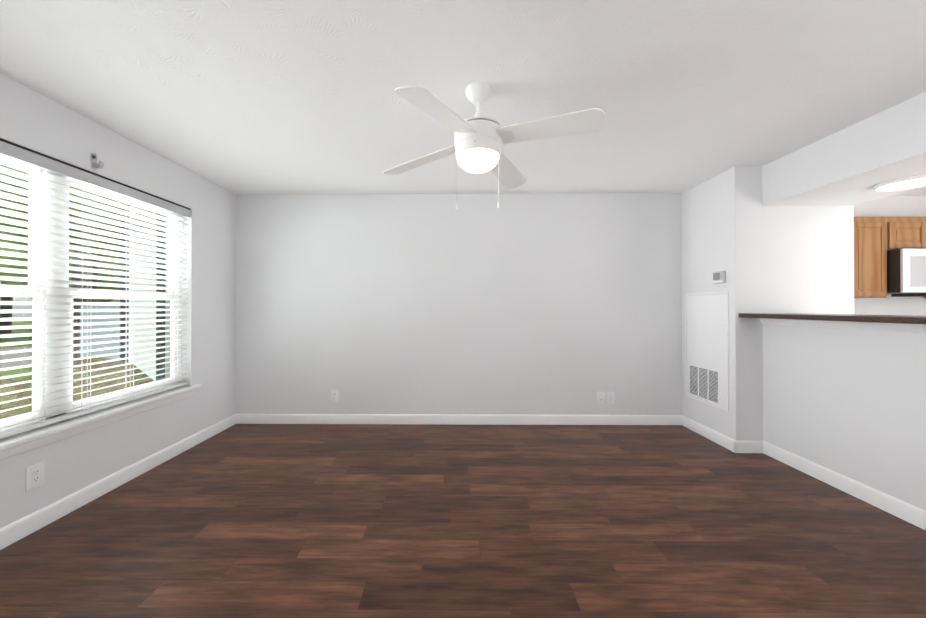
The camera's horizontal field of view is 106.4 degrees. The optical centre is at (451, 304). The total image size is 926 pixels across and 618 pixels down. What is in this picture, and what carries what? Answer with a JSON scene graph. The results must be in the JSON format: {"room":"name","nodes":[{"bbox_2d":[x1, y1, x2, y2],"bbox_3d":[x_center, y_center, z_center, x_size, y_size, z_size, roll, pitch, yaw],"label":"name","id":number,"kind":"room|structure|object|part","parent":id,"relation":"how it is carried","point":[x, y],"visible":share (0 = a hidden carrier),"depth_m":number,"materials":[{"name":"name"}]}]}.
{"room":"empty living room","nodes":[
{"label":"empty living room","id":0,"kind":"room"},
{"bbox_2d":[0,73,235,528],"bbox_3d":[-2.377,0.033,2.406,0.160,2.430,2.540,0,0,1],"label":"wall","id":1,"kind":"structure","parent":0,"point":[210,341],"depth_m":2.59,"materials":[{"name":"paint"}]},
{"bbox_2d":[25,461,44,491],"bbox_3d":[-2.297,0.945,1.914,0.008,0.130,0.084,0,0,1],"label":"electrical outlet","id":2,"kind":"object","parent":1,"relation":"attached to","point":[35,475],"visible":1,"depth_m":1.91,"materials":[{"name":"white plastic"}]},
{"bbox_2d":[0,154,181,431],"bbox_3d":[-2.418,-0.074,2.097,0.065,1.560,1.920,0,0,1],"label":"window unit","id":3,"kind":"structure","parent":1,"relation":"in","point":[14,420],"depth_m":2.11,"materials":[{"name":"white plastic"}]},
{"bbox_2d":[0,138,190,438],"bbox_3d":[-2.339,-0.081,2.096,0.071,1.544,1.904,0,0,1],"label":"window blind","id":4,"kind":"object","parent":3,"relation":"attached to","point":[28,156],"visible":1,"depth_m":2.19,"materials":[{"name":"white plastic"}]},
{"bbox_2d":[91,153,103,170],"bbox_3d":[-2.272,-0.922,2.226,0.054,0.108,0.036,0,0,1],"label":"hook","id":5,"kind":"object","parent":1,"relation":"attached to","point":[95,165],"visible":1,"depth_m":2.22,"materials":[{"name":"silver metal"}]},
{"bbox_3d":[-2.297,-0.913,2.226,0.003,0.090,0.036,0,0,1],"label":"plate","id":6,"kind":"part","parent":5,"relation":"part of","materials":[{"name":"silver metal"}]},
{"bbox_2d":[0,389,196,459],"bbox_3d":[-2.294,0.764,2.092,0.013,0.055,2.020,0,0,1],"label":"trim","id":7,"kind":"structure","parent":1,"relation":"attached to","point":[16,450],"depth_m":2.17,"materials":[{"name":"white wood"}]},
{"bbox_2d":[0,384,201,450],"bbox_3d":[-2.326,0.721,2.092,0.148,0.030,2.070,0,0,1],"label":"window sill","id":8,"kind":"structure","parent":1,"relation":"on","point":[18,441],"depth_m":2.15,"materials":[{"name":"white wood"}]},
{"bbox_2d":[0,414,235,549],"bbox_3d":[-2.300,1.192,1.344,0.014,0.102,4.650,0,0,1],"label":"baseboard","id":9,"kind":"structure","parent":1,"relation":"attached to","point":[17,530],"depth_m":2.24,"materials":[{"name":"white wood"}]},
{"bbox_2d":[235,193,681,414],"bbox_3d":[-0.012,0.040,3.735,4.866,2.430,0.160,0,0,1],"label":"wall","id":10,"kind":"structure","parent":0,"point":[545,304],"depth_m":3.65,"materials":[{"name":"paint"}]},
{"bbox_2d":[331,390,338,401],"bbox_3d":[-1.229,0.965,3.656,0.084,0.130,0.008,0,0,1],"label":"electrical outlet","id":11,"kind":"object","parent":10,"relation":"attached to","point":[334,395],"visible":1,"depth_m":3.65,"materials":[{"name":"white plastic"}]},
{"bbox_2d":[236,414,681,424],"bbox_3d":[0.067,1.204,3.641,4.706,0.102,0.014,0,0,1],"label":"baseboard","id":12,"kind":"structure","parent":10,"relation":"attached to","point":[484,419],"depth_m":3.63,"materials":[{"name":"white wood"}]},
{"bbox_2d":[597,392,604,403],"bbox_3d":[1.569,0.976,3.623,0.084,0.130,0.022,0,0,1],"label":"outlet","id":13,"kind":"object","parent":10,"relation":"attached to","point":[600,397],"visible":1,"depth_m":3.63,"materials":[{"name":"white plastic"}]},
{"bbox_2d":[607,392,614,403],"bbox_3d":[1.671,0.976,3.630,0.084,0.130,0.008,0,0,1],"label":"electrical outlet","id":14,"kind":"object","parent":10,"relation":"attached to","point":[610,397],"visible":1,"depth_m":3.63,"materials":[{"name":"white plastic"}]},
{"bbox_2d":[0,424,925,617],"bbox_3d":[1.626,1.303,1.368,8.186,0.120,5.090,0,0,1],"label":"floor","id":15,"kind":"structure","parent":0,"point":[420,521],"depth_m":1.87,"materials":[{"name":"wood"}]},
{"bbox_2d":[0,0,925,195],"bbox_3d":[1.626,-1.262,1.381,8.186,0.150,5.090,0,0,1],"label":"ceiling","id":16,"kind":"structure","parent":0,"point":[268,96],"depth_m":1.81,"materials":[{"name":"white paint"}]},
{"bbox_2d":[383,82,605,210],"bbox_3d":[0.147,-0.849,1.908,0.981,0.673,0.981,0,0,-14],"label":"ceiling fan","id":17,"kind":"object","parent":16,"relation":"hanging from","point":[479,139],"visible":1,"depth_m":1.79,"materials":[{"name":"white"}]},
{"bbox_3d":[-0.169,-0.877,2.093,0.559,0.017,0.155,-7,9,30],"label":"blade","id":18,"kind":"part","parent":17,"relation":"part of","materials":[{"name":"white"}]},
{"bbox_3d":[-0.038,-0.880,1.592,0.155,0.017,0.559,15,12,29],"label":"blade","id":19,"kind":"part","parent":17,"relation":"part of","materials":[{"name":"white"}]},
{"bbox_3d":[0.147,-0.913,1.908,0.259,0.084,0.259,0,0,1],"label":"motor","id":20,"kind":"part","parent":17,"relation":"part of","materials":[{"name":"white metal"}]},
{"bbox_3d":[0.147,-0.773,1.908,0.234,0.079,0.234,0,0,1],"label":"lamp shade","id":21,"kind":"part","parent":17,"relation":"part of","materials":[{"name":"white glass"}]},
{"bbox_3d":[0.263,-0.697,1.927,0.003,0.248,0.003,0,0,1],"label":"chain","id":22,"kind":"part","parent":17,"relation":"part of","materials":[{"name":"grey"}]},
{"bbox_3d":[0.332,-0.877,2.224,0.155,0.017,0.559,-15,-13,28],"label":"blade","id":23,"kind":"part","parent":17,"relation":"part of","materials":[{"name":"white"}]},
{"bbox_3d":[0.463,-0.879,1.723,0.559,0.017,0.155,6,-10,30],"label":"blade","id":24,"kind":"part","parent":17,"relation":"part of","materials":[{"name":"white"}]},
{"bbox_2d":[762,92,925,204],"bbox_3d":[3.010,-1.025,0.963,0.770,0.330,3.960,0,0,1],"label":"soffit beam","id":25,"kind":"structure","parent":16,"relation":"attached to","point":[893,133],"depth_m":2.28,"materials":[{"name":"paint"}]},
{"bbox_2d":[764,151,925,204],"bbox_3d":[3.010,-0.858,0.961,0.766,0.004,3.958,0,0,1],"label":"ceiling","id":26,"kind":"structure","parent":25,"relation":"attached to","point":[855,189],"depth_m":2.50,"materials":[{"name":"white paint"}]},
{"bbox_2d":[873,174,925,191],"bbox_3d":[3.138,-0.836,2.380,0.300,0.024,0.300,0,0,1],"label":"ceiling light","id":27,"kind":"object","parent":26,"relation":"in","point":[909,182],"visible":1,"depth_m":2.38,"materials":[{"name":"white plastic"}]},
{"bbox_2d":[876,178,925,190],"bbox_3d":[3.138,-0.826,2.380,0.276,0.001,0.276,0,0,1],"label":"diffuser","id":28,"kind":"object","parent":27,"relation":"attached to","point":[899,184],"depth_m":2.38,"materials":[{"name":"white plastic"}]},
{"bbox_2d":[682,166,853,440],"bbox_3d":[2.918,0.038,3.423,1.000,2.430,0.970,0,0,1],"label":"wall","id":29,"kind":"structure","parent":0,"point":[783,258],"depth_m":2.94,"materials":[{"name":"paint"}]},
{"bbox_2d":[685,291,728,411],"bbox_3d":[2.412,0.408,3.291,0.008,1.050,0.560,0,0,1],"label":"access panel","id":30,"kind":"object","parent":29,"relation":"in","point":[706,346],"visible":1,"depth_m":3.25,"materials":[{"name":"white paint"}]},
{"bbox_2d":[682,415,734,452],"bbox_3d":[2.410,1.202,3.279,0.014,0.102,0.696,0,0,1],"label":"baseboard","id":31,"kind":"structure","parent":29,"relation":"attached to","point":[725,441],"depth_m":3.22,"materials":[{"name":"white wood"}]},
{"bbox_2d":[713,271,725,282],"bbox_3d":[2.401,-0.248,3.107,0.027,0.104,0.125,0,0,1],"label":"thermostat","id":32,"kind":"object","parent":29,"relation":"attached to","point":[719,276],"visible":1,"depth_m":3.08,"materials":[{"name":"grey plastic"}]},
{"bbox_2d":[734,440,762,452],"bbox_3d":[2.522,1.200,2.929,0.244,0.102,0.014,0,0,1],"label":"baseboard","id":33,"kind":"structure","parent":29,"relation":"attached to","point":[748,446],"depth_m":2.92,"materials":[{"name":"white wood"}]},
{"bbox_2d":[763,324,925,510],"bbox_3d":[2.689,0.673,1.657,0.115,1.143,2.560,0,0,1],"label":"wall","id":34,"kind":"structure","parent":0,"point":[850,403],"depth_m":2.28,"materials":[{"name":"paint"}]},
{"bbox_2d":[739,313,925,323],"bbox_3d":[2.674,0.082,1.634,0.495,0.035,2.608,0,0,1],"label":"countertop","id":35,"kind":"structure","parent":34,"relation":"on","point":[907,319],"depth_m":2.19,"materials":[{"name":"laminate"}]},
{"bbox_2d":[759,318,925,332],"bbox_3d":[2.615,0.129,1.659,0.034,0.055,2.558,0,0,1],"label":"trim","id":36,"kind":"structure","parent":34,"relation":"attached to","point":[912,328],"depth_m":2.27,"materials":[{"name":"white"}]},
{"bbox_2d":[763,441,925,529],"bbox_3d":[2.625,1.193,1.655,0.014,0.102,2.560,0,0,1],"label":"baseboard","id":37,"kind":"structure","parent":34,"relation":"attached to","point":[907,512],"depth_m":2.26,"materials":[{"name":"white wood"}]},
{"bbox_2d":[854,196,925,315],"bbox_3d":[4.582,0.040,3.813,2.320,2.430,0.160,0,0,1],"label":"wall","id":38,"kind":"structure","parent":0,"point":[895,206],"depth_m":3.73,"materials":[{"name":"paint"}]},
{"bbox_2d":[854,217,889,297],"bbox_3d":[4.123,-0.474,3.579,0.386,0.806,0.318,0,0,1],"label":"upper cabinet","id":39,"kind":"object","parent":38,"relation":"attached to","point":[876,239],"depth_m":3.42,"materials":[{"name":"brown wood"}]},
{"bbox_3d":[4.128,-0.452,3.429,0.350,0.736,0.019,0,0,1],"label":"door","id":40,"kind":"part","parent":39,"relation":"part of","materials":[{"name":"brown wood"}]},
{"bbox_2d":[890,216,925,249],"bbox_3d":[4.536,-0.711,3.577,0.441,0.331,0.318,0,0,1],"label":"upper cabinet","id":41,"kind":"object","parent":38,"relation":"attached to","point":[906,232],"depth_m":3.42,"materials":[{"name":"brown wood"}]},
{"bbox_2d":[887,249,925,296],"bbox_3d":[4.698,-0.314,3.504,0.758,0.448,0.457,0,0,1],"label":"over-the-range microwave","id":42,"kind":"object","parent":41,"relation":"attached to","point":[906,272],"visible":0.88,"depth_m":3.31,"materials":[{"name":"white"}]},
{"bbox_3d":[4.510,-0.689,3.427,0.360,0.261,0.019,0,0,1],"label":"door","id":43,"kind":"part","parent":41,"relation":"part of","materials":[{"name":"brown wood"}]},
{"label":"outside","id":44,"kind":"structure","parent":0,"visible":0},
{"bbox_2d":[0,320,32,383],"bbox_3d":[-24.962,1.938,10.072,90.000,0.200,100.000,0,0,1],"label":"ground","id":45,"kind":"structure","parent":44,"point":[17,339],"depth_m":17.29,"materials":[{"name":"green plant"}]},
{"bbox_2d":[0,282,12,337],"bbox_3d":[-26.925,-4.312,20.095,6.123,12.422,7.500,0,0,1],"label":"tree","id":46,"kind":"object","parent":45,"relation":"on","point":[8,323],"depth_m":19.96,"materials":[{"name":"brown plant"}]},
{"bbox_2d":[0,346,31,370],"bbox_3d":[-15.713,1.828,9.989,6.500,0.020,100.000,0,0,1],"label":"road","id":47,"kind":"structure","parent":45,"relation":"on","point":[11,363],"depth_m":12.05,"materials":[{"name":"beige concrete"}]},
{"bbox_2d":[0,164,121,360],"bbox_3d":[-8.543,-2.082,8.811,7.479,7.855,8.310,0,0,1],"label":"tree","id":48,"kind":"object","parent":45,"relation":"on","point":[77,348],"depth_m":8.13,"materials":[{"name":"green plant"}]},
{"bbox_2d":[0,357,153,418],"bbox_3d":[-4.048,1.172,1.859,2.004,1.406,5.105,0,0,1],"label":"hedge","id":49,"kind":"object","parent":45,"relation":"on","point":[13,412],"depth_m":3.46,"materials":[{"name":"green plant"}]},
{"bbox_2d":[80,306,119,360],"bbox_3d":[-7.062,0.923,7.264,1.250,1.800,0.200,0,0,1],"label":"fence","id":50,"kind":"object","parent":45,"relation":"on","point":[109,351],"depth_m":7.17,"materials":[{"name":"grey wood"}]},
{"bbox_2d":[101,299,119,305],"bbox_3d":[-9.090,0.075,12.438,5.300,3.550,5.000,0,0,1],"label":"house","id":51,"kind":"structure","parent":45,"relation":"on","point":[116,300],"depth_m":9.94,"materials":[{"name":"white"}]},
{"bbox_2d":[120,203,128,361],"bbox_3d":[-6.516,-1.053,6.930,0.110,5.750,0.100,0,0,1],"label":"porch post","id":52,"kind":"object","parent":45,"relation":"on","point":[123,270],"depth_m":6.88,"materials":[{"name":"wood"}]},
{"bbox_2d":[128,205,170,380],"bbox_3d":[-6.153,-1.052,7.216,0.570,5.750,0.600,0,0,1],"label":"house","id":53,"kind":"structure","parent":45,"relation":"on","point":[145,369],"depth_m":6.91,"materials":[{"name":"white"}]},
{"bbox_2d":[156,214,165,379],"bbox_3d":[-5.801,-1.053,6.923,0.100,5.750,0.100,0,0,1],"label":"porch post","id":54,"kind":"object","parent":45,"relation":"on","point":[160,366],"depth_m":6.87,"materials":[{"name":"wood"}]}
]}

